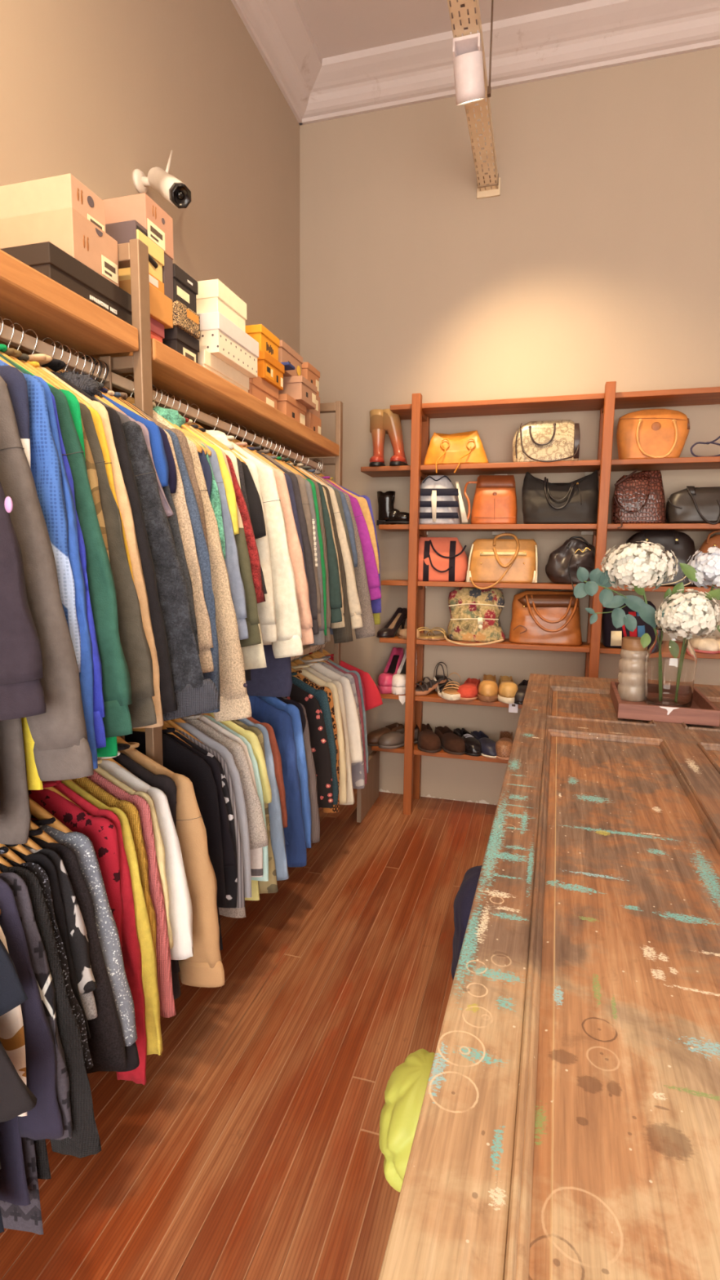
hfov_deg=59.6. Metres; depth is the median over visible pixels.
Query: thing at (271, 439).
hanger
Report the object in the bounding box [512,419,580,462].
handbag
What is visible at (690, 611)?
hydrangea
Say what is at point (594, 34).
trim
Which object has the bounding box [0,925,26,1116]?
dress
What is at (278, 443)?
hanger
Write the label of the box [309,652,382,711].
t-shirt
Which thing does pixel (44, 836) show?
hanger
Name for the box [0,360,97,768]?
jacket
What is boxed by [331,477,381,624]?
jacket
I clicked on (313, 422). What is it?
shoe box
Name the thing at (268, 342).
shoe box
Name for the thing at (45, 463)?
shirt
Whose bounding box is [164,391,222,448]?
hanger
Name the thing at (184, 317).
shoe box
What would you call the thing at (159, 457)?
t-shirt
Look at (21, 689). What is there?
jacket
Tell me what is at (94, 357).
hanger
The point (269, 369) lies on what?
shoe box
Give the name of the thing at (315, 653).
hanger
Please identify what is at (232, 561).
jacket
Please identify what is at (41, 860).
blouse
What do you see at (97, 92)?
wall
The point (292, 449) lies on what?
hanger
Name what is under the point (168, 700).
coat
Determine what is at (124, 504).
jacket
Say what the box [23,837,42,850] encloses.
hanger
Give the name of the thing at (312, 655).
hanger
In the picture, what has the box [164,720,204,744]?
hanger
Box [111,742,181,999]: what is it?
cardigan
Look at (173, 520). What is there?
cardigan
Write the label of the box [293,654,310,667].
hanger
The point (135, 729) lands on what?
hanger
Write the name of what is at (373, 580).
jacket
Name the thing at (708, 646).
shoe
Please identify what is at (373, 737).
shoe
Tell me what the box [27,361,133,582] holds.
jacket
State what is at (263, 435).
hanger
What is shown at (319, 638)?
jacket
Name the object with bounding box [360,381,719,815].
shelving unit
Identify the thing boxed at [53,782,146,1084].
sweater
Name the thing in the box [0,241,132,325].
shoe box
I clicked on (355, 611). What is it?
jacket
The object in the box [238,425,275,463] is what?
hanger
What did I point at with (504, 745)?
shoe
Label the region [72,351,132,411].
hanger
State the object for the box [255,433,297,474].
hanger
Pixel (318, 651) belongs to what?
hanger
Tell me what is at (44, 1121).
jacket
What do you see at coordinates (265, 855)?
dress
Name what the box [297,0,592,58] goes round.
ceiling
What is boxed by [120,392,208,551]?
cardigan
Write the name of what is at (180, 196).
lens
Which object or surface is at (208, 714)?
hanger
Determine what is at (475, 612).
bag
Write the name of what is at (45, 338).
hanger
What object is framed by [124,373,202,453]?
hanger
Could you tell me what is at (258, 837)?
t-shirt
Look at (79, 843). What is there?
sweater
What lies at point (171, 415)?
hood
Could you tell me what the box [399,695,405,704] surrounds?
paper tag
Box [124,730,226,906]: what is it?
shirt
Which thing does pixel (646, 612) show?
eucalyptus sprig
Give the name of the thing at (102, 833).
shirt
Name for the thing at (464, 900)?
jacket
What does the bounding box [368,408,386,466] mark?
boot
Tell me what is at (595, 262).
wall
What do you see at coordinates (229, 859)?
blouse
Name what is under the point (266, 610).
hoodie
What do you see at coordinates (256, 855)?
dress
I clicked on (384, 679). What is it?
shoe
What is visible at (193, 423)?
hanger
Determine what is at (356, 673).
blouse
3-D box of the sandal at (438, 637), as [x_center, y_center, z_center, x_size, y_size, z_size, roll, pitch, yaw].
[0.442,-0.041,3.523,0.122,0.062,0.240,5,8,28]
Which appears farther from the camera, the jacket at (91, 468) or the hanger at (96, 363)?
the hanger at (96, 363)
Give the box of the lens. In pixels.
[168,182,191,208]
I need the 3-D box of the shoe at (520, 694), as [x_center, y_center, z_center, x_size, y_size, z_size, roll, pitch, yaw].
[0.898,0.281,3.432,0.122,0.091,0.265,5,8,28]
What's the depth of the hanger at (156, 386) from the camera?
1.76 m
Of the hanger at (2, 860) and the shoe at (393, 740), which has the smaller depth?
the hanger at (2, 860)
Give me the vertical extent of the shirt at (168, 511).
0.324 m
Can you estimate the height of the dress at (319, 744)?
0.536 m
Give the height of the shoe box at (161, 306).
0.074 m
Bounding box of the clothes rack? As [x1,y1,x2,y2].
[0,238,342,765]
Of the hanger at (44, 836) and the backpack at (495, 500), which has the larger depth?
the backpack at (495, 500)
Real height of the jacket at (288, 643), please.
0.726 m
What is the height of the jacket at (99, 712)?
0.748 m
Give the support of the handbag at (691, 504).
on the shelving unit
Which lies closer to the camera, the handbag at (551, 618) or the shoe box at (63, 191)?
the shoe box at (63, 191)
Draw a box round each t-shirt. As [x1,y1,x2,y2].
[0,939,28,1232]
[91,377,168,488]
[99,387,177,493]
[153,409,212,497]
[180,713,268,918]
[198,427,266,680]
[275,697,306,733]
[306,469,357,634]
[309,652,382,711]
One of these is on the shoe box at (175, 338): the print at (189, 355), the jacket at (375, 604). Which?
the print at (189, 355)
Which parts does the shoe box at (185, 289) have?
lid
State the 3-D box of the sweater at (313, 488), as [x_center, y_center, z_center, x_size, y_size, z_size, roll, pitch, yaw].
[-0.362,-0.367,2.488,0.492,0.691,0.057,3,8,16]
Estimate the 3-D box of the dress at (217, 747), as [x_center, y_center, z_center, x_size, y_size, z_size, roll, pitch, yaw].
[-0.580,0.508,1.935,0.537,0.528,0.065,3,8,16]
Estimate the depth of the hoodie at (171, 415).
1.66 m
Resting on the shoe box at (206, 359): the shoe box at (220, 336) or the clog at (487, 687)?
the shoe box at (220, 336)
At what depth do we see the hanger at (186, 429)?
1.70 m
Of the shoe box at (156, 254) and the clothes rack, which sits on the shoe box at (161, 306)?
the shoe box at (156, 254)
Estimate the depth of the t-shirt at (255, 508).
1.85 m
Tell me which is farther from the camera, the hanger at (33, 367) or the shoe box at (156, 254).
the shoe box at (156, 254)
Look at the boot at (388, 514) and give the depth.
3.49 m
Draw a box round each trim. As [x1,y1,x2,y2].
[231,0,322,124]
[298,0,719,125]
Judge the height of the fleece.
0.769 m
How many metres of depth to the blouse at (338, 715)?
2.80 m
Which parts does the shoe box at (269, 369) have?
printed frame, lid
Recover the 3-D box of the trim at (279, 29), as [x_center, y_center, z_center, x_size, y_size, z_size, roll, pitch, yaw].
[-1.116,-2.591,0.447,0.205,0.160,6.400,3,8,16]
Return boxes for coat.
[40,359,177,713]
[55,368,219,720]
[119,742,224,987]
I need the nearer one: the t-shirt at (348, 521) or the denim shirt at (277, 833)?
the denim shirt at (277, 833)
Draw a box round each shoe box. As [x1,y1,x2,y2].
[0,173,105,231]
[0,207,119,287]
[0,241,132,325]
[102,192,173,259]
[105,219,147,244]
[118,229,164,293]
[119,279,173,328]
[150,316,164,342]
[162,253,173,301]
[162,325,199,363]
[172,300,199,338]
[173,263,198,313]
[195,279,246,332]
[196,311,258,377]
[197,349,248,392]
[245,324,279,360]
[248,375,278,409]
[257,351,284,390]
[277,393,306,425]
[278,339,302,377]
[278,375,317,409]
[302,361,319,396]
[305,412,320,434]
[306,394,319,418]
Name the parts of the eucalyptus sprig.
stem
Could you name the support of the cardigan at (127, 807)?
hanging from the hanger
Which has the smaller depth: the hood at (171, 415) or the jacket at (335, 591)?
the hood at (171, 415)
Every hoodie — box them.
[152,406,226,559]
[205,430,276,643]
[257,449,321,627]
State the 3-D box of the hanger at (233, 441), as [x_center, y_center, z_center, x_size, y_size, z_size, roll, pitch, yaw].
[-0.457,-0.657,2.172,0.400,0.205,0.023,3,8,16]
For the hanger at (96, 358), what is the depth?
1.51 m
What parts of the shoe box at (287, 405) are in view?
lid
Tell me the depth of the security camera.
2.12 m
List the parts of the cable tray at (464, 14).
hanger rod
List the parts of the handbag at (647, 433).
handle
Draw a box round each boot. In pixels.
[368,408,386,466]
[376,490,408,525]
[382,408,408,466]
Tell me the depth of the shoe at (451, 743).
3.50 m
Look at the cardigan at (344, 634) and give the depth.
2.59 m
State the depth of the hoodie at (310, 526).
2.30 m
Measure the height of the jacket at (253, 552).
0.535 m
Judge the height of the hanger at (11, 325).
0.205 m
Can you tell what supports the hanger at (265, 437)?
hanging from the clothes rack
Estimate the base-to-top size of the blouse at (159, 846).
0.450 m
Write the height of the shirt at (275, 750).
0.440 m
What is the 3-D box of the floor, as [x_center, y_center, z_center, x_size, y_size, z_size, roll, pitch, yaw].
[0.770,1.423,0.457,4.400,0.080,6.500,3,8,16]
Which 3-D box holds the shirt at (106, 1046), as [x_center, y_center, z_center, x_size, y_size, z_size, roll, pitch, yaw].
[-0.742,0.674,1.306,0.573,0.617,0.062,3,8,16]
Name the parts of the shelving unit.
post, post, shelf, shelf, shelf, shelf, shelf, shelf, shelf, post, post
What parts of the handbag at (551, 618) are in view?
handle, handle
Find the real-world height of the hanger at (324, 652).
0.205 m
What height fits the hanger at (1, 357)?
0.205 m
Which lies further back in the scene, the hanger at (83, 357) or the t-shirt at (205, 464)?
the t-shirt at (205, 464)
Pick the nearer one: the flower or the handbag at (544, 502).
the flower
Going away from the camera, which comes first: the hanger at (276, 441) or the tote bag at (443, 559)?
the hanger at (276, 441)
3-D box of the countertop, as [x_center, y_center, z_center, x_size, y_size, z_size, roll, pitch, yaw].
[0.772,0.808,1.379,0.940,0.906,3.150,3,8,17]
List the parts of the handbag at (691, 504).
handle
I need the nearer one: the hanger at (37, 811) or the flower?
the hanger at (37, 811)
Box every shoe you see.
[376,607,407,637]
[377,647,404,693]
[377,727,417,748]
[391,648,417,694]
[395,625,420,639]
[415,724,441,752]
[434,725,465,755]
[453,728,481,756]
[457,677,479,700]
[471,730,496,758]
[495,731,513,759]
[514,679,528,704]
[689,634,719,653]
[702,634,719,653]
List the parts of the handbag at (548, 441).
edge trim, handle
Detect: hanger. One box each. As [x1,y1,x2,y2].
[0,315,82,403]
[0,317,94,409]
[0,351,37,376]
[0,356,22,373]
[0,844,26,864]
[0,855,12,866]
[7,844,31,855]
[8,355,59,389]
[9,322,70,386]
[23,328,53,371]
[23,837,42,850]
[28,796,72,832]
[29,820,57,843]
[41,337,118,411]
[41,780,80,808]
[49,340,126,414]
[57,344,71,371]
[65,347,119,404]
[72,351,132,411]
[80,354,145,418]
[81,355,147,419]
[87,357,151,421]
[88,358,137,409]
[93,360,142,412]
[95,361,153,418]
[102,758,134,775]
[116,736,137,750]
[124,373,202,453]
[129,377,207,454]
[132,728,145,732]
[151,384,157,402]
[151,387,208,445]
[152,386,205,439]
[157,389,226,454]
[161,725,189,745]
[163,720,192,742]
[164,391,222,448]
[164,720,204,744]
[170,395,227,450]
[172,717,186,722]
[177,398,246,464]
[180,426,211,456]
[189,403,247,458]
[200,713,222,724]
[208,412,255,457]
[222,418,274,467]
[231,422,284,473]
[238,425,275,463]
[247,429,264,453]
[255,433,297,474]
[260,435,306,479]
[264,437,306,478]
[268,439,286,462]
[272,440,311,479]
[276,443,316,481]
[283,445,299,467]
[290,448,329,486]
[290,656,303,669]
[291,666,309,679]
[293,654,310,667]
[296,451,329,484]
[300,644,317,662]
[308,644,333,666]
[311,644,331,663]
[312,458,350,494]
[316,644,333,662]
[322,642,333,657]
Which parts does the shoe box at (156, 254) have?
lid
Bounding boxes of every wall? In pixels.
[0,0,299,662]
[299,46,719,804]
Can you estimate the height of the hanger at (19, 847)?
0.205 m
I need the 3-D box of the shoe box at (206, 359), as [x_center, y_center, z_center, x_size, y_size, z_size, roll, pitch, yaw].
[-0.578,-0.865,2.090,0.312,0.076,0.306,3,8,16]
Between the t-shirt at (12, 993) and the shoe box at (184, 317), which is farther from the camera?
the shoe box at (184, 317)
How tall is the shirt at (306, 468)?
0.590 m
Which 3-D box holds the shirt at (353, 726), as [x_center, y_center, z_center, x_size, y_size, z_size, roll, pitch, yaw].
[-0.239,0.410,3.053,0.539,0.655,0.072,3,8,16]
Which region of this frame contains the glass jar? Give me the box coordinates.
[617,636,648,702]
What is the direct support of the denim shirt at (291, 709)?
hanging from the hanger
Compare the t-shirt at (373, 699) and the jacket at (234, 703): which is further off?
the t-shirt at (373, 699)
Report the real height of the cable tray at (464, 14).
0.677 m
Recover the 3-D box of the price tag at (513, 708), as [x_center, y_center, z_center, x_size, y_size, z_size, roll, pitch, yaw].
[0.816,0.347,3.343,0.048,0.080,0.005,3,8,16]
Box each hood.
[152,406,185,427]
[205,430,234,448]
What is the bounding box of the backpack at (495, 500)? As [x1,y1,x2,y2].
[463,475,517,524]
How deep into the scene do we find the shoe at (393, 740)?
3.57 m
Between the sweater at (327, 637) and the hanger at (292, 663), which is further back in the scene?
the hanger at (292, 663)
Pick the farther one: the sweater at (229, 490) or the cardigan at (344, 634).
the cardigan at (344, 634)
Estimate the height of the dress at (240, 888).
0.528 m
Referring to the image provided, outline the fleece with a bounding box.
[113,391,220,713]
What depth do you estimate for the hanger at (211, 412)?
2.06 m
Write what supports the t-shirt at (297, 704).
hanging from the hanger
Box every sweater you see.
[21,838,97,1020]
[31,814,139,1071]
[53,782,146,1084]
[61,779,163,1055]
[86,770,176,1017]
[106,390,213,673]
[182,424,239,535]
[184,419,266,670]
[275,456,326,635]
[280,457,331,642]
[288,462,344,628]
[291,672,338,804]
[328,477,379,573]
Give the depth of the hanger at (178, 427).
1.65 m
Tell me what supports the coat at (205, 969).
hanging from the hanger at (119, 740)
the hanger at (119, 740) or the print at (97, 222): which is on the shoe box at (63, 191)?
the print at (97, 222)
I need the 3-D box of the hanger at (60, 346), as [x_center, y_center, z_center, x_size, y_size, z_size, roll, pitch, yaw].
[-0.668,-0.566,1.436,0.400,0.205,0.023,3,8,16]
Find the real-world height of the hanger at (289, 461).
0.205 m
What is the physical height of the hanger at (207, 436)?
0.205 m
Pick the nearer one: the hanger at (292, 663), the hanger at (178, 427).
the hanger at (178, 427)
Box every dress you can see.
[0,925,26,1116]
[173,731,237,907]
[175,722,251,897]
[175,728,244,908]
[198,715,262,877]
[203,715,268,881]
[285,683,333,808]
[333,662,368,765]
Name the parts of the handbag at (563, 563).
handle, chain handle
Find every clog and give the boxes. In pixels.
[477,674,497,702]
[497,675,517,703]
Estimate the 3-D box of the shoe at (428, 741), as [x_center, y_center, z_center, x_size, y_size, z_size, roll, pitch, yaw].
[0.385,0.560,3.614,0.136,0.098,0.280,0,7,-8]
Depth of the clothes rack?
1.55 m
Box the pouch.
[280,361,294,370]
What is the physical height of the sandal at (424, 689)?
0.162 m
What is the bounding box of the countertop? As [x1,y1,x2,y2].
[377,673,719,1279]
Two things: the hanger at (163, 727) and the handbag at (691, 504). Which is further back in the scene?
the handbag at (691, 504)
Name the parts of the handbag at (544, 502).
handle, handle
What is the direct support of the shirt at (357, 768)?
hanging from the hanger at (312, 655)
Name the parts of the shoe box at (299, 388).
lid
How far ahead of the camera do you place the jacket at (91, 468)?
1.19 m
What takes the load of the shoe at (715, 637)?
on the shelving unit
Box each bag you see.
[417,537,467,582]
[419,475,468,524]
[444,586,505,645]
[601,600,657,649]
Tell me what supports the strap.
on the shelving unit
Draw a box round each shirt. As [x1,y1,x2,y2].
[0,361,80,672]
[0,871,72,1235]
[28,780,122,947]
[28,827,127,1073]
[97,751,193,959]
[112,406,173,518]
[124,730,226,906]
[231,719,278,893]
[237,718,288,880]
[246,716,287,827]
[248,695,306,866]
[257,696,311,848]
[281,697,319,843]
[293,657,363,763]
[299,466,359,598]
[300,656,364,789]
[302,662,355,804]
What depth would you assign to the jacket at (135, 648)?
1.22 m
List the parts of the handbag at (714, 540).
handle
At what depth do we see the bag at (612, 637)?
3.18 m
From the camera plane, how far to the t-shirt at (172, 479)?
1.43 m
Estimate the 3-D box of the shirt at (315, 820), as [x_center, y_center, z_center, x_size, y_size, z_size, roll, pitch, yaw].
[-0.401,0.474,2.494,0.508,0.634,0.070,3,8,17]
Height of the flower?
0.577 m
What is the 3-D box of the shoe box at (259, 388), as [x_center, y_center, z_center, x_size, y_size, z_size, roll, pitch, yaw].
[-0.499,-0.910,2.358,0.315,0.100,0.242,3,8,16]
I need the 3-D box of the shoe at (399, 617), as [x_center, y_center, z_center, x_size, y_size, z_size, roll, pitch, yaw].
[0.187,-0.101,3.592,0.227,0.158,0.100,-6,10,-44]
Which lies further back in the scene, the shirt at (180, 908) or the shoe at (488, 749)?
the shoe at (488, 749)
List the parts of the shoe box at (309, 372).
lid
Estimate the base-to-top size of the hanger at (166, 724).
0.205 m
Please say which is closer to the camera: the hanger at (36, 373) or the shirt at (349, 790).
the hanger at (36, 373)
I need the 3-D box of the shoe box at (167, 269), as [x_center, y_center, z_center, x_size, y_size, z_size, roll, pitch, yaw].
[-0.649,-0.998,1.761,0.260,0.114,0.045,3,8,16]
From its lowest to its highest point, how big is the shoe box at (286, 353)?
0.105 m
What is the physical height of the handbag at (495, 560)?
0.297 m
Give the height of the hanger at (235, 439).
0.205 m
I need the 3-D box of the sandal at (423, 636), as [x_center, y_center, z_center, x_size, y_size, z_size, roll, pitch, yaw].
[0.354,-0.045,3.548,0.122,0.061,0.240,0,7,-9]
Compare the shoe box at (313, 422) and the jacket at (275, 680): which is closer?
the jacket at (275, 680)
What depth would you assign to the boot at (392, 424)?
3.43 m
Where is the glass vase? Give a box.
[644,626,697,707]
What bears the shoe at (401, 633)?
on the shelving unit
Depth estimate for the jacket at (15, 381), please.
1.04 m
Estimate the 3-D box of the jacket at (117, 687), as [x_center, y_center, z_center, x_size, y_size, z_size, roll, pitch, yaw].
[-0.724,-0.191,1.215,0.630,0.740,0.042,3,8,16]
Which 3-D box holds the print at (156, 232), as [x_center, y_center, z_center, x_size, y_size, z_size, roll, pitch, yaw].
[-0.538,-1.075,1.661,0.002,0.013,0.055,3,8,16]
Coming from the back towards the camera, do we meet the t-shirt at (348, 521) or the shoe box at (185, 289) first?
the t-shirt at (348, 521)
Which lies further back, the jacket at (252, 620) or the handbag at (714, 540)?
the handbag at (714, 540)
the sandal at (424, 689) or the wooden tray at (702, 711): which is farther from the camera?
the sandal at (424, 689)
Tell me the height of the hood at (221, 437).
0.090 m
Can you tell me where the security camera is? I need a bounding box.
[132,149,191,208]
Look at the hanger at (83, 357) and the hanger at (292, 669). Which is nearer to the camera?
the hanger at (83, 357)
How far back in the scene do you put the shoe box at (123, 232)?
1.59 m
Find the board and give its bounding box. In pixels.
[356,751,379,822]
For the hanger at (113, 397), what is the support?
hanging from the clothes rack
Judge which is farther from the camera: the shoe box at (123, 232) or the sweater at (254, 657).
the sweater at (254, 657)
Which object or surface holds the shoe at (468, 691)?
on the shelving unit
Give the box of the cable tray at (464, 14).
[447,0,500,199]
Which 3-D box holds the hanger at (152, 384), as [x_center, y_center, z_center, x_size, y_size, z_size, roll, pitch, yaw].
[-0.577,-0.605,1.754,0.400,0.205,0.023,3,8,16]
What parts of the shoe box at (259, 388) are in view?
lid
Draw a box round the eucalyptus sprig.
[573,566,662,631]
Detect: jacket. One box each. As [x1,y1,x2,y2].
[0,343,117,756]
[0,353,132,737]
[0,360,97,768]
[0,365,43,790]
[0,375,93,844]
[0,481,46,805]
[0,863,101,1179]
[0,878,63,1205]
[3,347,110,561]
[17,353,156,728]
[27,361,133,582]
[28,353,164,728]
[50,391,106,748]
[133,402,251,721]
[179,413,261,647]
[183,417,265,603]
[202,442,248,639]
[226,435,302,657]
[234,441,314,645]
[245,446,313,697]
[253,446,319,634]
[270,455,324,644]
[283,457,342,623]
[296,463,363,629]
[321,475,381,600]
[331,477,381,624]
[378,1048,435,1191]
[451,865,482,979]
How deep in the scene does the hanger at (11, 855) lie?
1.16 m
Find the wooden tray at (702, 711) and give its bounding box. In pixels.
[609,681,719,726]
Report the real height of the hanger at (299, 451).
0.205 m
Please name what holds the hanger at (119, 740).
hanging from the clothes rack
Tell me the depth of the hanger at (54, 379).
1.25 m
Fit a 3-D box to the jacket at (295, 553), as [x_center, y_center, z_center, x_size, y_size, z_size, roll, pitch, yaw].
[-0.442,-0.333,2.198,0.590,0.694,0.073,3,8,16]
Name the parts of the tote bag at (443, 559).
handle, handle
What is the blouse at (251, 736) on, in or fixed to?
hanging from the hanger
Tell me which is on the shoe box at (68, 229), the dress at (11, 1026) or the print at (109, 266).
the print at (109, 266)
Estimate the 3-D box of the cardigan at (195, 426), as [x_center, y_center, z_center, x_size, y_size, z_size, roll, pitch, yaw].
[-0.529,-0.383,1.886,0.540,0.502,0.055,3,8,16]
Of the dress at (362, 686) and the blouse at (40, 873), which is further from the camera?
the dress at (362, 686)
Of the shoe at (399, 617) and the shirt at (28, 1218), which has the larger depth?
the shoe at (399, 617)
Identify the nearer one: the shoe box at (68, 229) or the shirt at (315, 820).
the shoe box at (68, 229)
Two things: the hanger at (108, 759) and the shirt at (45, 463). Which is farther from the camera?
the hanger at (108, 759)
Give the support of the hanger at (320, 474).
hanging from the clothes rack
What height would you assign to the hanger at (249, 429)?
0.205 m
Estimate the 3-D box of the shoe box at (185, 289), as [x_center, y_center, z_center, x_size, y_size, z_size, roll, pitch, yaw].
[-0.633,-1.005,1.844,0.286,0.106,0.125,3,8,16]
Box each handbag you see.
[423,430,488,472]
[466,533,537,589]
[508,590,582,646]
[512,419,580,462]
[522,470,598,524]
[545,536,595,595]
[610,469,666,528]
[616,408,689,459]
[625,529,696,586]
[665,485,719,524]
[697,529,719,587]
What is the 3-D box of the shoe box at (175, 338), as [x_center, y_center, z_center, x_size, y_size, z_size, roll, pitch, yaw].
[-0.634,-0.842,1.850,0.295,0.090,0.122,3,8,16]
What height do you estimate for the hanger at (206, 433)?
0.205 m
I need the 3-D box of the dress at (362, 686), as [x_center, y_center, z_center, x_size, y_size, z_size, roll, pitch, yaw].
[-0.215,0.360,3.203,0.550,0.531,0.066,3,8,16]
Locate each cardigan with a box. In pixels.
[71,777,156,963]
[97,382,199,653]
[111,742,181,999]
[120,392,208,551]
[190,424,266,594]
[293,462,352,643]
[312,471,375,639]
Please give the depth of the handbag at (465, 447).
3.33 m
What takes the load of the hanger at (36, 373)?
hanging from the clothes rack
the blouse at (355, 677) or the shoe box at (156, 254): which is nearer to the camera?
the shoe box at (156, 254)
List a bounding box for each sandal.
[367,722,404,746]
[415,663,446,695]
[417,626,434,639]
[426,626,448,640]
[433,662,457,697]
[441,672,461,700]
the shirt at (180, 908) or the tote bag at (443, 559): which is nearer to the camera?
the shirt at (180, 908)
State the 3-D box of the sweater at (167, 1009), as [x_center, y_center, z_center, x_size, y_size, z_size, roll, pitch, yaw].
[-0.680,0.583,1.520,0.519,0.603,0.044,3,8,16]
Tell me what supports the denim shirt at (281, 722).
hanging from the hanger
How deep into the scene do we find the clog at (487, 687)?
3.38 m
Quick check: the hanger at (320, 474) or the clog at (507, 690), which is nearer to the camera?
the hanger at (320, 474)
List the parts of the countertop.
panel, bead moulding, bead moulding, panel, rail, rail, bead moulding, panel, bead moulding, panel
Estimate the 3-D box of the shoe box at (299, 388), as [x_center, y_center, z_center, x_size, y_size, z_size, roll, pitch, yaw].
[-0.379,-1.049,2.695,0.350,0.092,0.181,3,8,16]
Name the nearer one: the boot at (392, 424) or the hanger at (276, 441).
the hanger at (276, 441)
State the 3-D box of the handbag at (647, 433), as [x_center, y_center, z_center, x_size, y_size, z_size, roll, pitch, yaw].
[1.439,-1.008,3.096,0.325,0.248,0.160,3,8,16]
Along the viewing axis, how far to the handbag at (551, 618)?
3.28 m
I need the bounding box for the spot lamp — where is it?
[452,32,484,105]
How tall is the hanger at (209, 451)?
0.205 m
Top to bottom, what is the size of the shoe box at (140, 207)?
0.107 m
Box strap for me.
[690,435,719,457]
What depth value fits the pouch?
2.45 m
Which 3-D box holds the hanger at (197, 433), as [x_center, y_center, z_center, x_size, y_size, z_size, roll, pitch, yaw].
[-0.562,-0.612,1.806,0.400,0.205,0.023,3,8,16]
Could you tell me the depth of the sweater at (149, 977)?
1.39 m
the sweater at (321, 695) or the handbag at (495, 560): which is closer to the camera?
the sweater at (321, 695)
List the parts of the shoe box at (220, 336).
lid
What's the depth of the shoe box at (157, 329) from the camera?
1.69 m
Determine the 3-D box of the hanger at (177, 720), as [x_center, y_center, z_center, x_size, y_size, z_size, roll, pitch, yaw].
[-0.574,0.259,1.911,0.400,0.205,0.023,3,8,16]
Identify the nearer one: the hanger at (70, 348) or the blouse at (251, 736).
the hanger at (70, 348)
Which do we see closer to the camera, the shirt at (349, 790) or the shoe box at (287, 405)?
the shoe box at (287, 405)
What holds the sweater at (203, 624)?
hanging from the hanger at (113, 397)
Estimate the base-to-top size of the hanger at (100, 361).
0.205 m
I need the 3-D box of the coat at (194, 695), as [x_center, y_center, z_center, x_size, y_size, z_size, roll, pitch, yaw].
[-0.662,-0.209,1.412,0.762,0.764,0.112,2,7,12]
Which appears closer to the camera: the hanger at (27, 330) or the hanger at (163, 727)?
the hanger at (27, 330)
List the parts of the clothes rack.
hanging rail, hanging rail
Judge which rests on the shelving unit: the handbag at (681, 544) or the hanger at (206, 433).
the handbag at (681, 544)
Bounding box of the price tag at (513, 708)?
[508,702,518,712]
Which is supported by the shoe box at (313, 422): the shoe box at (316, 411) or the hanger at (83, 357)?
the shoe box at (316, 411)
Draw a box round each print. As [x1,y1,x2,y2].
[90,218,102,229]
[104,261,115,274]
[150,225,162,240]
[185,352,194,361]
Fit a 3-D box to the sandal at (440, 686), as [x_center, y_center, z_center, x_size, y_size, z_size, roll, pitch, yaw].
[0.484,0.222,3.544,0.122,0.171,0.240,-1,7,-12]
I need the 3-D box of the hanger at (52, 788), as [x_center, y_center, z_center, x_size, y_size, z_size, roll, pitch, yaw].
[-0.725,0.324,1.385,0.400,0.205,0.023,3,8,16]
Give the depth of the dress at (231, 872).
1.82 m
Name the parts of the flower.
stem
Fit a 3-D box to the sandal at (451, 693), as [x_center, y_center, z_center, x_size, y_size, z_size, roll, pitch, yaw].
[0.519,0.254,3.506,0.122,0.118,0.240,2,7,12]
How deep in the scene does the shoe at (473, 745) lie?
3.47 m
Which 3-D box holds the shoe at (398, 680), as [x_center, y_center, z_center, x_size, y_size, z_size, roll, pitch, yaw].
[0.255,0.176,3.604,0.109,0.240,0.225,5,8,30]
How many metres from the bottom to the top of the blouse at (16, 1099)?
0.642 m
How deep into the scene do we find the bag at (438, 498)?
3.35 m
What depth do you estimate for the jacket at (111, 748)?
1.15 m
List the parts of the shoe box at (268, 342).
lid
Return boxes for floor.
[0,788,497,1279]
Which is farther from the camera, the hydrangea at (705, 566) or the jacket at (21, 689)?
the hydrangea at (705, 566)
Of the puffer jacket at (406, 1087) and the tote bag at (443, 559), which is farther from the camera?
the tote bag at (443, 559)
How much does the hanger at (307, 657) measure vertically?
0.205 m
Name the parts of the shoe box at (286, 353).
lid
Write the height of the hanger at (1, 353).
0.205 m
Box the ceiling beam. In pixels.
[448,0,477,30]
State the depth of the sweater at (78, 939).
1.19 m
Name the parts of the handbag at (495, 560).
zip panel, handle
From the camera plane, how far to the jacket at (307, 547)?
2.24 m
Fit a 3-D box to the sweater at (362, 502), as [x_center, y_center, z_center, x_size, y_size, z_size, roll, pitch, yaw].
[-0.190,-0.548,3.056,0.597,0.468,0.037,3,8,16]
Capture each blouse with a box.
[0,846,93,1070]
[0,1040,36,1122]
[4,844,90,1039]
[93,758,173,949]
[161,727,236,950]
[208,712,271,900]
[291,670,339,813]
[292,664,346,804]
[302,654,368,773]
[324,659,367,784]
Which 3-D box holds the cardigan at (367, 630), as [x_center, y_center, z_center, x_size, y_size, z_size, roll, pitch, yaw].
[-0.234,-0.392,2.918,0.636,0.761,0.070,3,8,16]
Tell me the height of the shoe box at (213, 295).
0.114 m
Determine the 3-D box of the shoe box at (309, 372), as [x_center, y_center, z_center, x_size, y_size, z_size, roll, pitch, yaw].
[-0.351,-1.171,2.855,0.305,0.110,0.158,3,8,16]

